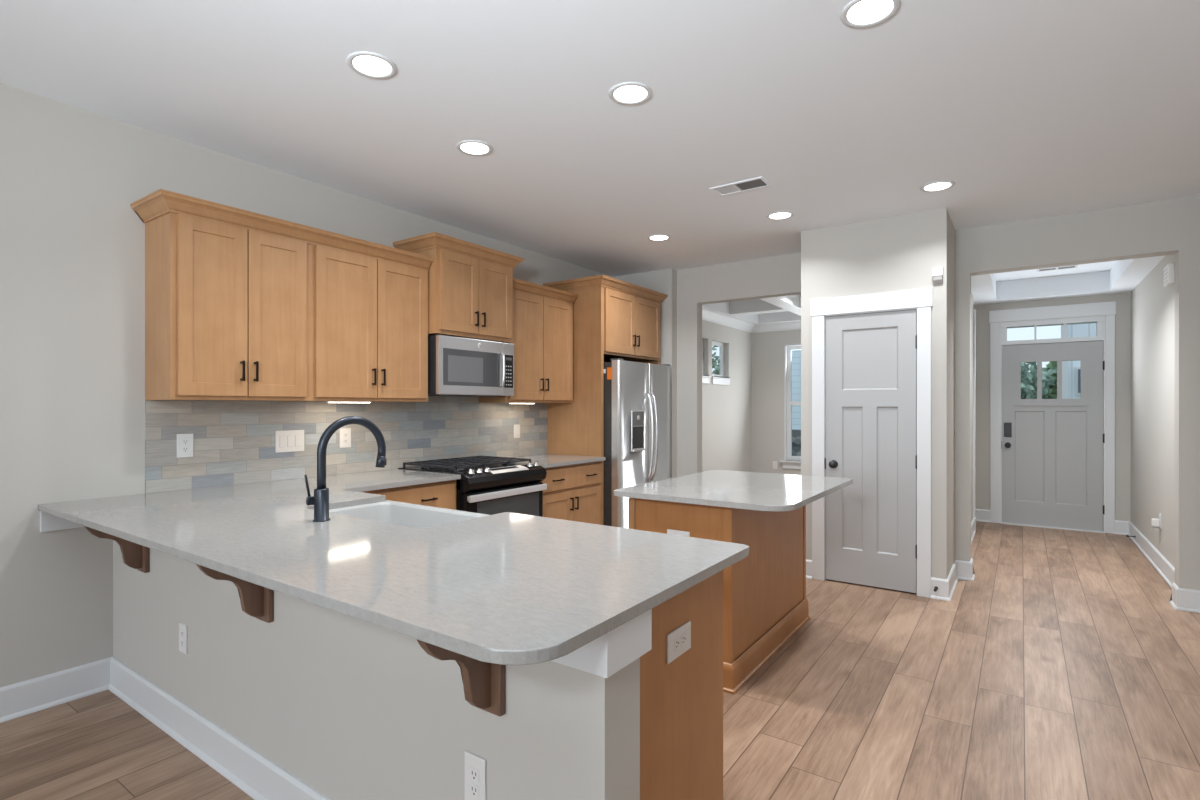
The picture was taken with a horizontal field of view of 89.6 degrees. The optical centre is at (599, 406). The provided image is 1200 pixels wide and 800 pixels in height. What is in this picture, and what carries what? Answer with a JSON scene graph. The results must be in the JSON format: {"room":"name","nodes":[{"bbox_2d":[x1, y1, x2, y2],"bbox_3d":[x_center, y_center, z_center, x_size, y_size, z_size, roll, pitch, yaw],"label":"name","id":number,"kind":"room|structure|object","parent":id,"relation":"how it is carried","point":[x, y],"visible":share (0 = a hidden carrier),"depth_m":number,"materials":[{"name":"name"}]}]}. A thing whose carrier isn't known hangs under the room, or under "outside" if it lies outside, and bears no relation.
{"room":"kitchen","nodes":[
{"label":"kitchen","id":0,"kind":"room"},
{"bbox_2d":[0,83,750,687],"bbox_3d":[-1.742,-0.150,3.927,0.150,3.000,14.850,0,0,35],"label":"wall","id":1,"kind":"structure","parent":0,"point":[72,240],"depth_m":2.83,"materials":[{"name":"grey paint"}]},
{"bbox_2d":[0,657,329,799],"bbox_3d":[-2.865,1.279,-0.355,2.906,0.142,6.240,0,0,35],"label":"baseboard","id":2,"kind":"structure","parent":1,"relation":"attached to","point":[260,778],"depth_m":2.51,"materials":[{"name":"white wood"}]},
{"bbox_2d":[145,212,308,400],"bbox_3d":[-1.937,-0.483,3.204,0.355,0.903,0.680,0,0,35],"label":"upper cabinet","id":3,"kind":"object","parent":1,"relation":"attached to","point":[227,306],"visible":1,"depth_m":3.03,"materials":[{"name":"brown wood"}]},
{"bbox_2d":[130,189,433,270],"bbox_3d":[-1.713,-0.957,3.515,0.366,0.080,1.572,0,0,35],"label":"crown molding","id":4,"kind":"structure","parent":3,"relation":"on","point":[160,202],"depth_m":3.17,"materials":[{"name":"brown wood"}]},
{"bbox_2d":[145,396,547,493],"bbox_3d":[-1.380,0.083,4.306,0.010,0.706,3.125,0,0,35],"label":"tile backsplash","id":5,"kind":"structure","parent":1,"relation":"attached to","point":[234,441],"depth_m":3.72,"materials":[{"name":"tile"}]},
{"bbox_2d":[177,434,192,457],"bbox_3d":[-2.168,0.204,3.160,0.007,0.122,0.075,0,0,35],"label":"wall outlet","id":6,"kind":"object","parent":5,"relation":"attached to","point":[184,441],"visible":1,"depth_m":3.15,"materials":[{"name":"white plastic"}]},
{"bbox_2d":[182,439,188,444],"bbox_3d":[-2.166,0.184,3.159,0.001,0.029,0.033,0,0,35],"label":"receptacle","id":7,"kind":"object","parent":6,"relation":"attached to","point":[184,441],"depth_m":3.16,"materials":[{"name":"grey plastic"}]},
{"bbox_2d":[182,446,188,451],"bbox_3d":[-2.166,0.224,3.159,0.001,0.029,0.033,0,0,35],"label":"receptacle","id":8,"kind":"object","parent":6,"relation":"attached to","point":[184,448],"depth_m":3.16,"materials":[{"name":"grey plastic"}]},
{"bbox_2d":[275,430,303,452],"bbox_3d":[-1.852,0.207,3.614,0.008,0.128,0.172,0,0,35],"label":"light switch","id":9,"kind":"object","parent":5,"relation":"attached to","point":[290,440],"visible":1,"depth_m":3.61,"materials":[{"name":"white plastic"}]},
{"bbox_2d":[340,428,350,447],"bbox_3d":[-1.646,0.204,3.909,0.007,0.125,0.078,0,0,35],"label":"wall outlet","id":10,"kind":"object","parent":5,"relation":"attached to","point":[345,433],"visible":0.98,"depth_m":3.91,"materials":[{"name":"white plastic"}]},
{"bbox_2d":[514,424,519,437],"bbox_3d":[-0.719,0.215,5.238,0.008,0.118,0.072,0,0,35],"label":"light switch","id":11,"kind":"object","parent":5,"relation":"attached to","point":[516,427],"visible":1,"depth_m":5.24,"materials":[{"name":"white plastic"}]},
{"bbox_2d":[309,244,427,401],"bbox_3d":[-1.505,-0.483,3.823,0.355,0.903,0.830,0,0,35],"label":"upper cabinet","id":12,"kind":"object","parent":1,"relation":"attached to","point":[368,317],"visible":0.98,"depth_m":3.69,"materials":[{"name":"brown wood"}]},
{"bbox_2d":[326,401,371,402],"bbox_3d":[-1.540,-0.033,3.719,0.060,0.021,0.270,0,0,35],"label":"light","id":13,"kind":"object","parent":12,"relation":"attached to","point":[326,401],"visible":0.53,"depth_m":3.69,"materials":[{"name":"white plastic"}]},
{"bbox_2d":[392,232,523,342],"bbox_3d":[-1.016,-0.818,4.445,0.446,0.652,0.873,0,0,35],"label":"upper cabinet","id":14,"kind":"object","parent":1,"relation":"attached to","point":[470,285],"visible":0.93,"depth_m":4.25,"materials":[{"name":"brown wood"}]},
{"bbox_2d":[428,335,513,396],"bbox_3d":[-1.012,-0.278,4.442,0.436,0.408,0.730,0,0,35],"label":"microwave","id":15,"kind":"object","parent":14,"relation":"attached to","point":[457,366],"visible":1,"depth_m":4.26,"materials":[{"name":"silver metal"}]},
{"bbox_2d":[479,278,578,402],"bbox_3d":[-0.587,-0.514,5.130,0.366,0.965,0.864,0,0,35],"label":"upper cabinet","id":16,"kind":"object","parent":1,"relation":"attached to","point":[542,315],"visible":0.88,"depth_m":5.03,"materials":[{"name":"brown wood"}]},
{"bbox_2d":[508,402,533,403],"bbox_3d":[-0.644,-0.033,5.003,0.060,0.021,0.270,0,0,35],"label":"light","id":17,"kind":"object","parent":16,"relation":"attached to","point":[508,402],"visible":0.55,"depth_m":4.92,"materials":[{"name":"white plastic"}]},
{"bbox_2d":[702,339,710,383],"bbox_3d":[1.313,-0.635,8.252,0.145,0.630,0.640,0,0,35],"label":"window","id":18,"kind":"structure","parent":1,"relation":"in","point":[705,378],"depth_m":8.42,"materials":[{"name":"white wood"}]},
{"bbox_2d":[711,341,730,384],"bbox_3d":[1.725,-0.635,8.842,0.145,0.630,0.640,0,0,35],"label":"window","id":19,"kind":"structure","parent":1,"relation":"in","point":[720,379],"depth_m":8.97,"materials":[{"name":"white"}]},
{"bbox_2d":[702,294,800,324],"bbox_3d":[2.248,-1.430,7.630,2.160,0.240,3.830,0,0,35],"label":"ceiling","id":20,"kind":"structure","parent":1,"relation":"attached to","point":[781,309],"depth_m":8.44,"materials":[{"name":"white paint"}]},
{"bbox_2d":[113,540,639,799],"bbox_3d":[-1.130,0.906,2.155,2.880,0.887,0.143,0,0,35],"label":"wall","id":21,"kind":"structure","parent":0,"point":[352,708],"depth_m":1.77,"materials":[{"name":"grey paint"}]},
{"bbox_2d":[84,526,149,572],"bbox_3d":[-2.080,0.597,2.594,0.086,0.267,0.224,0,0,35],"label":"corbel","id":22,"kind":"object","parent":21,"relation":"attached to","point":[136,556],"visible":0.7,"depth_m":2.63,"materials":[{"name":"brown wood"}]},
{"bbox_2d":[179,622,187,653],"bbox_3d":[-1.694,0.942,2.457,0.070,0.115,0.007,0,0,35],"label":"wall outlet","id":23,"kind":"object","parent":21,"relation":"attached to","point":[183,629],"visible":1,"depth_m":2.45,"materials":[{"name":"white plastic"}]},
{"bbox_2d":[180,629,183,637],"bbox_3d":[-1.696,0.922,2.454,0.033,0.029,0.001,0,0,35],"label":"receptacle","id":24,"kind":"object","parent":23,"relation":"attached to","point":[181,630],"depth_m":2.46,"materials":[{"name":"grey plastic"}]},
{"bbox_2d":[180,639,183,647],"bbox_3d":[-1.696,0.962,2.454,0.033,0.029,0.001,0,0,35],"label":"receptacle","id":25,"kind":"object","parent":23,"relation":"attached to","point":[181,640],"depth_m":2.46,"materials":[{"name":"grey plastic"}]},
{"bbox_2d":[196,564,273,622],"bbox_3d":[-1.204,0.597,1.983,0.086,0.267,0.224,0,0,35],"label":"corbel","id":26,"kind":"object","parent":21,"relation":"attached to","point":[257,601],"visible":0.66,"depth_m":2.02,"materials":[{"name":"brown wood"}]},
{"bbox_2d":[40,511,651,677],"bbox_3d":[-1.192,0.511,2.049,2.919,0.097,0.266,0,0,32],"label":"trim","id":27,"kind":"structure","parent":21,"relation":"attached to","point":[611,652],"depth_m":1.30,"materials":[{"name":"white"}]},
{"bbox_2d":[417,639,504,716],"bbox_3d":[-0.323,0.597,1.368,0.086,0.267,0.224,0,0,35],"label":"corbel","id":28,"kind":"object","parent":21,"relation":"attached to","point":[483,682],"visible":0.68,"depth_m":1.41,"materials":[{"name":"brown wood"}]},
{"bbox_2d":[465,751,485,799],"bbox_3d":[-0.308,0.925,1.490,0.072,0.130,0.007,0,0,35],"label":"wall outlet","id":29,"kind":"object","parent":21,"relation":"attached to","point":[475,766],"visible":1,"depth_m":1.49,"materials":[{"name":"white plastic"}]},
{"bbox_2d":[469,766,478,782],"bbox_3d":[-0.310,0.905,1.488,0.033,0.029,0.001,0,0,35],"label":"receptacle","id":30,"kind":"object","parent":29,"relation":"attached to","point":[473,770],"depth_m":1.49,"materials":[{"name":"grey plastic"}]},
{"bbox_2d":[469,782,478,798],"bbox_3d":[-0.310,0.945,1.488,0.033,0.029,0.001,0,0,35],"label":"receptacle","id":31,"kind":"object","parent":29,"relation":"attached to","point":[473,786],"depth_m":1.49,"materials":[{"name":"grey plastic"}]},
{"bbox_2d":[0,0,1199,276],"bbox_3d":[-0.938,-1.465,0.928,4.900,0.150,10.850,0,0,35],"label":"ceiling","id":32,"kind":"structure","parent":0,"point":[1033,109],"depth_m":2.78,"materials":[{"name":"white paint"}]},
{"bbox_2d":[346,51,397,78],"bbox_3d":[-0.928,-1.387,2.463,0.196,0.006,0.196,0,0,35],"label":"recessed light","id":33,"kind":"object","parent":32,"relation":"in","point":[364,63],"visible":1,"depth_m":2.46,"materials":[{"name":"white plastic"}]},
{"bbox_2d":[456,140,492,155],"bbox_3d":[-0.673,-1.387,3.249,0.196,0.006,0.196,0,0,35],"label":"recessed light","id":34,"kind":"object","parent":32,"relation":"in","point":[469,147],"visible":1,"depth_m":3.24,"materials":[{"name":"white"}]},
{"bbox_2d":[608,82,652,104],"bbox_3d":[0.135,-1.387,2.685,0.196,0.006,0.196,0,0,35],"label":"recessed light","id":35,"kind":"object","parent":32,"relation":"in","point":[626,93],"visible":1,"depth_m":2.68,"materials":[{"name":"white plastic"}]},
{"bbox_2d":[647,234,670,240],"bbox_3d":[0.485,-1.387,4.971,0.196,0.006,0.196,0,0,35],"label":"recessed light","id":36,"kind":"object","parent":32,"relation":"in","point":[656,237],"visible":1,"depth_m":4.96,"materials":[{"name":"white plastic"}]},
{"bbox_2d":[709,177,771,196],"bbox_3d":[0.886,-1.387,3.820,0.345,0.006,0.170,0,0,35],"label":"ceiling vent","id":37,"kind":"object","parent":32,"relation":"in","point":[759,182],"visible":1,"depth_m":3.81,"materials":[{"name":"white metal"}]},
{"bbox_2d":[766,211,793,219],"bbox_3d":[1.310,-1.387,4.396,0.196,0.006,0.196,0,0,35],"label":"recessed light","id":38,"kind":"object","parent":32,"relation":"in","point":[779,215],"visible":1,"depth_m":4.39,"materials":[{"name":"white"}]},
{"bbox_2d":[840,0,900,27],"bbox_3d":[0.946,-1.387,2.120,0.196,0.006,0.196,0,0,35],"label":"recessed light","id":39,"kind":"object","parent":32,"relation":"in","point":[857,13],"visible":1,"depth_m":2.13,"materials":[{"name":"white plastic"}]},
{"bbox_2d":[920,180,954,191],"bbox_3d":[2.128,-1.387,3.813,0.196,0.006,0.196,0,0,35],"label":"recessed light","id":40,"kind":"object","parent":32,"relation":"in","point":[942,185],"visible":1,"depth_m":3.81,"materials":[{"name":"white"}]},
{"bbox_2d":[0,521,1199,799],"bbox_3d":[0.206,1.410,2.569,4.900,0.120,14.850,0,0,35],"label":"floor","id":41,"kind":"structure","parent":0,"point":[1066,668],"depth_m":2.71,"materials":[{"name":"brown wood"}]},
{"bbox_2d":[364,480,455,509],"bbox_3d":[-1.391,0.906,3.716,0.665,0.887,0.824,0,0,35],"label":"base cabinet","id":42,"kind":"object","parent":41,"relation":"on","point":[442,494],"visible":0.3,"depth_m":3.67,"materials":[{"name":"brown wood"}]},
{"bbox_2d":[398,456,546,516],"bbox_3d":[-0.901,0.871,4.347,0.727,0.958,0.762,0,0,35],"label":"gas range","id":43,"kind":"object","parent":41,"relation":"on","point":[489,485],"visible":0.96,"depth_m":4.16,"materials":[{"name":"black metal"}]},
{"bbox_2d":[398,463,526,473],"bbox_3d":[-0.954,0.440,4.383,0.599,0.020,0.762,0,0,35],"label":"cooktop","id":44,"kind":"object","parent":43,"relation":"in","point":[418,468],"depth_m":4.19,"materials":[{"name":"black metal"}]},
{"bbox_2d":[541,461,601,524],"bbox_3d":[-0.466,0.906,5.043,0.665,0.887,0.868,0,0,35],"label":"base cabinet","id":45,"kind":"object","parent":41,"relation":"on","point":[573,492],"visible":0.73,"depth_m":4.89,"materials":[{"name":"brown wood"}]},
{"bbox_2d":[510,454,605,467],"bbox_3d":[-0.469,0.450,5.044,0.659,0.027,0.870,0,0,35],"label":"countertop","id":46,"kind":"structure","parent":45,"relation":"on","point":[545,460],"depth_m":5.01,"materials":[{"name":"stone"}]},
{"bbox_2d":[543,275,667,524],"bbox_3d":[0.086,0.113,5.829,0.671,2.475,1.174,0,0,35],"label":"tall cabinet","id":47,"kind":"object","parent":41,"relation":"on","point":[613,318],"visible":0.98,"depth_m":5.39,"materials":[{"name":"brown wood"}]},
{"bbox_2d":[604,358,670,528],"bbox_3d":[0.170,0.468,5.772,0.776,1.765,0.960,0,0,35],"label":"refrigerator","id":48,"kind":"object","parent":41,"relation":"on","point":[637,397],"visible":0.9,"depth_m":5.39,"materials":[{"name":"grey metal"}]},
{"bbox_2d":[607,367,611,378],"bbox_3d":[0.084,-0.287,5.246,0.053,0.105,0.002,0,0,35],"label":"label","id":49,"kind":"object","parent":48,"relation":"attached to","point":[609,369],"visible":1,"depth_m":5.25,"materials":[{"name":"orange paper"}]},
{"bbox_2d":[640,570,722,799],"bbox_3d":[-0.150,0.906,1.952,0.920,0.887,0.641,0,0,35],"label":"base cabinet","id":50,"kind":"object","parent":41,"relation":"on","point":[681,700],"visible":0.06,"depth_m":1.71,"materials":[{"name":"brown wood"}]},
{"bbox_2d":[667,620,690,663],"bbox_3d":[0.220,0.650,1.672,0.007,0.078,0.135,0,0,35],"label":"wall outlet","id":51,"kind":"object","parent":50,"relation":"attached to","point":[678,640],"visible":1,"depth_m":1.66,"materials":[{"name":"white plastic"}]},
{"bbox_2d":[674,636,679,651],"bbox_3d":[0.211,0.650,1.654,0.001,0.033,0.029,0,0,35],"label":"receptacle","id":52,"kind":"object","parent":51,"relation":"attached to","point":[676,638],"depth_m":1.65,"materials":[{"name":"grey plastic"}]},
{"bbox_2d":[681,632,685,646],"bbox_3d":[0.233,0.650,1.686,0.001,0.033,0.029,0,0,35],"label":"receptacle","id":53,"kind":"object","parent":51,"relation":"attached to","point":[683,634],"depth_m":1.68,"materials":[{"name":"grey plastic"}]},
{"bbox_2d":[629,497,809,694],"bbox_3d":[0.722,0.906,3.523,0.636,0.887,1.244,0,0,35],"label":"base cabinet","id":54,"kind":"object","parent":41,"relation":"on","point":[765,602],"visible":0.46,"depth_m":3.13,"materials":[{"name":"brown wood"}]},
{"bbox_2d":[667,529,689,536],"bbox_3d":[0.392,0.660,3.027,0.125,0.078,0.007,0,0,35],"label":"wall outlet","id":55,"kind":"object","parent":54,"relation":"attached to","point":[669,531],"visible":0.26,"depth_m":3.02,"materials":[{"name":"white plastic"}]},
{"bbox_2d":[614,470,852,511],"bbox_3d":[0.799,0.450,3.399,0.913,0.027,1.270,0,0,35],"label":"countertop","id":56,"kind":"structure","parent":54,"relation":"on","point":[773,492],"depth_m":3.14,"materials":[{"name":"stone"}]},
{"bbox_2d":[613,268,676,477],"bbox_3d":[0.495,-0.020,6.378,0.715,2.740,0.230,0,0,35],"label":"wall","id":57,"kind":"structure","parent":0,"point":[664,281],"depth_m":6.13,"materials":[{"name":"grey paint"}]},
{"bbox_2d":[751,329,800,474],"bbox_3d":[3.424,-0.150,9.237,2.550,3.000,0.150,0,0,35],"label":"wall","id":58,"kind":"structure","parent":0,"point":[767,348],"depth_m":9.65,"materials":[{"name":"grey paint"}]},
{"bbox_2d":[773,461,776,468],"bbox_3d":[2.776,0.930,9.593,0.070,0.120,0.007,0,0,35],"label":"wall outlet","id":59,"kind":"object","parent":58,"relation":"attached to","point":[774,462],"visible":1,"depth_m":9.59,"materials":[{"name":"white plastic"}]},
{"bbox_2d":[780,344,800,468],"bbox_3d":[3.276,0.000,9.297,0.960,1.940,0.200,0,0,35],"label":"window","id":60,"kind":"structure","parent":58,"relation":"in","point":[795,463],"depth_m":9.52,"materials":[{"name":"white wood"}]},
{"bbox_2d":[801,208,954,578],"bbox_3d":[2.232,-0.020,4.832,1.006,2.740,0.780,0,0,35],"label":"wall","id":61,"kind":"structure","parent":0,"point":[900,252],"depth_m":4.47,"materials":[{"name":"grey paint"}]},
{"bbox_2d":[811,288,932,597],"bbox_3d":[2.022,0.257,4.535,0.842,2.187,0.186,0,0,35],"label":"door","id":62,"kind":"structure","parent":61,"relation":"in","point":[871,353],"depth_m":4.49,"materials":[{"name":"grey paint"}]},
{"bbox_2d":[932,267,942,284],"bbox_3d":[2.366,-0.916,4.234,0.064,0.118,0.048,0,0,35],"label":"sensor","id":63,"kind":"object","parent":61,"relation":"attached to","point":[937,272],"visible":1,"depth_m":4.22,"materials":[{"name":"white plastic"}]},
{"bbox_2d":[677,195,1199,589],"bbox_3d":[2.480,-0.020,5.073,4.035,2.740,0.140,0,0,35],"label":"wall","id":64,"kind":"structure","parent":0,"point":[1170,226],"depth_m":4.49,"materials":[{"name":"grey paint"}]},
{"bbox_2d":[806,559,811,578],"bbox_3d":[1.431,1.279,5.583,0.646,0.142,1.688,0,0,-33],"label":"baseboard","id":65,"kind":"structure","parent":64,"relation":"attached to","point":[808,562],"depth_m":4.75,"materials":[{"name":"white wood"}]},
{"bbox_2d":[971,292,972,521],"bbox_3d":[3.534,-0.025,6.100,0.320,2.750,2.750,0,0,35],"label":"wall","id":66,"kind":"structure","parent":0,"point":[971,292],"depth_m":6.33,"materials":[{"name":"grey paint"}]},
{"bbox_2d":[931,558,974,600],"bbox_3d":[2.662,1.279,4.526,0.128,0.142,0.849,0,0,43],"label":"baseboard","id":67,"kind":"structure","parent":66,"relation":"attached to","point":[964,570],"depth_m":4.43,"materials":[{"name":"white wood"}]},
{"bbox_2d":[973,309,975,531],"bbox_3d":[4.039,0.150,6.522,0.025,2.400,0.120,0,0,35],"label":"trim","id":68,"kind":"structure","parent":66,"relation":"attached to","point":[974,310],"depth_m":6.49,"materials":[{"name":"white paint"}]},
{"bbox_2d":[973,292,1130,520],"bbox_3d":[4.847,-0.075,6.952,2.400,2.850,0.150,0,0,35],"label":"wall","id":69,"kind":"structure","parent":0,"point":[1123,300],"depth_m":6.47,"materials":[{"name":"grey paint"}]},
{"bbox_2d":[989,301,1115,533],"bbox_3d":[5.038,0.117,6.778,1.136,2.465,0.216,0,0,35],"label":"door","id":70,"kind":"structure","parent":69,"relation":"in","point":[1052,461],"depth_m":6.72,"materials":[{"name":"grey paint"}]},
{"bbox_2d":[971,255,1165,304],"bbox_3d":[4.096,-1.355,5.708,1.690,0.310,2.750,0,0,35],"label":"ceiling","id":71,"kind":"structure","parent":0,"point":[1119,276],"depth_m":6.40,"materials":[{"name":"white paint"}]},
{"bbox_2d":[1037,265,1077,271],"bbox_3d":[4.649,-1.407,6.152,0.330,0.006,0.170,0,0,35],"label":"ceiling vent","id":72,"kind":"object","parent":71,"relation":"in","point":[1070,266],"visible":0.88,"depth_m":6.15,"materials":[{"name":"white metal"}]},
{"bbox_2d":[1131,254,1174,567],"bbox_3d":[4.894,-0.075,5.243,0.150,2.850,2.900,0,0,35],"label":"wall","id":73,"kind":"structure","parent":0,"point":[1152,303],"depth_m":5.25,"materials":[{"name":"grey paint"}]},
{"bbox_2d":[971,509,1199,612],"bbox_3d":[1.106,1.279,1.271,1.600,0.142,13.450,0,0,35],"label":"baseboard","id":74,"kind":"structure","parent":73,"relation":"attached to","point":[1160,563],"depth_m":4.95,"materials":[{"name":"white wood"}]},
{"bbox_2d":[1159,513,1161,528],"bbox_3d":[4.612,0.940,4.977,0.007,0.118,0.070,0,0,35],"label":"wall outlet","id":75,"kind":"object","parent":73,"relation":"attached to","point":[1160,514],"visible":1,"depth_m":4.96,"materials":[{"name":"white plastic"}]},
{"bbox_2d":[1151,518,1159,528],"bbox_3d":[4.594,0.968,5.001,0.046,0.075,0.060,0,0,35],"label":"plug","id":76,"kind":"object","parent":75,"relation":"attached to","point":[1155,523],"visible":1,"depth_m":4.98,"materials":[{"name":"white plastic"}]},
{"bbox_2d":[1164,263,1174,286],"bbox_3d":[4.340,-1.000,4.612,0.036,0.150,0.190,0,0,35],"label":"door chime","id":77,"kind":"object","parent":73,"relation":"attached to","point":[1169,270],"visible":1,"depth_m":4.54,"materials":[{"name":"white plastic"}]},
{"bbox_3d":[3.183,-0.150,6.978,0.120,3.000,3.830,0,0,35],"label":"wall","id":78,"kind":"structure","parent":0,"visible":0},
{"bbox_2d":[702,309,800,332],"bbox_3d":[2.248,-1.252,7.630,2.160,0.115,3.830,0,0,35],"label":"trim","id":79,"kind":"structure","parent":78,"relation":"attached to","point":[707,315],"depth_m":9.36,"materials":[{"name":"white wood"}]},
{"label":"outside","id":80,"kind":"structure","parent":0,"visible":0},
{"bbox_3d":[15.643,1.650,22.435,60.000,0.100,35.300,0,0,35],"label":"lawn","id":81,"kind":"structure","parent":80,"visible":0},
{"bbox_2d":[712,345,719,374],"bbox_3d":[3.936,-0.722,21.665,2.737,4.651,2.910,0,0,1],"label":"tree","id":82,"kind":"object","parent":81,"relation":"on","point":[715,366],"visible":0.06,"depth_m":21.35,"materials":[{"name":"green plant"}]},
{"bbox_2d":[792,350,800,455],"bbox_3d":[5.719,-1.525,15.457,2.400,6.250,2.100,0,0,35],"label":"house","id":83,"kind":"structure","parent":81,"relation":"on","point":[796,354],"depth_m":14.88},
{"bbox_2d":[1021,362,1056,398],"bbox_3d":[9.695,-0.190,15.239,2.928,3.630,2.906,0,0,14],"label":"tree","id":84,"kind":"object","parent":81,"relation":"on","point":[1028,379],"visible":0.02,"depth_m":14.37,"materials":[{"name":"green plant"}]},
{"bbox_2d":[1042,361,1056,398],"bbox_3d":[12.338,0.008,15.770,2.267,3.199,2.193,0,0,-21],"label":"tree","id":85,"kind":"object","parent":81,"relation":"on","point":[1052,392],"visible":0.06,"depth_m":15.51,"materials":[{"name":"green plant"}]},
{"bbox_2d":[1061,323,1095,398],"bbox_3d":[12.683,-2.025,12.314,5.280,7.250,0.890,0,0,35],"label":"neighbor house","id":86,"kind":"structure","parent":81,"relation":"on","point":[1071,370],"depth_m":13.40,"materials":[{"name":"white"}]},
{"bbox_3d":[-1.676,0.907,3.017,0.997,0.887,0.643,0,0,35],"label":"cabinet","id":87,"kind":"object","parent":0,"visible":0},
{"bbox_2d":[38,469,748,664],"bbox_3d":[-0.776,0.450,2.640,2.904,0.027,1.888,0,0,35],"label":"countertop","id":88,"kind":"structure","parent":87,"relation":"on","point":[505,588],"depth_m":1.72,"materials":[{"name":"stone"}]},
{"bbox_2d":[304,416,386,521],"bbox_3d":[-0.991,0.237,2.392,0.319,0.398,0.076,0,0,-43],"label":"kitchen faucet","id":89,"kind":"object","parent":88,"relation":"on","point":[320,500],"visible":1,"depth_m":2.31,"materials":[{"name":"grey metal"}]},
{"bbox_2d":[329,500,488,527],"bbox_3d":[-0.837,0.592,2.560,0.864,0.256,0.472,0,0,35],"label":"farmhouse sink","id":90,"kind":"object","parent":88,"relation":"in","point":[394,512],"visible":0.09,"depth_m":2.82,"materials":[{"name":"grey ceramic"}]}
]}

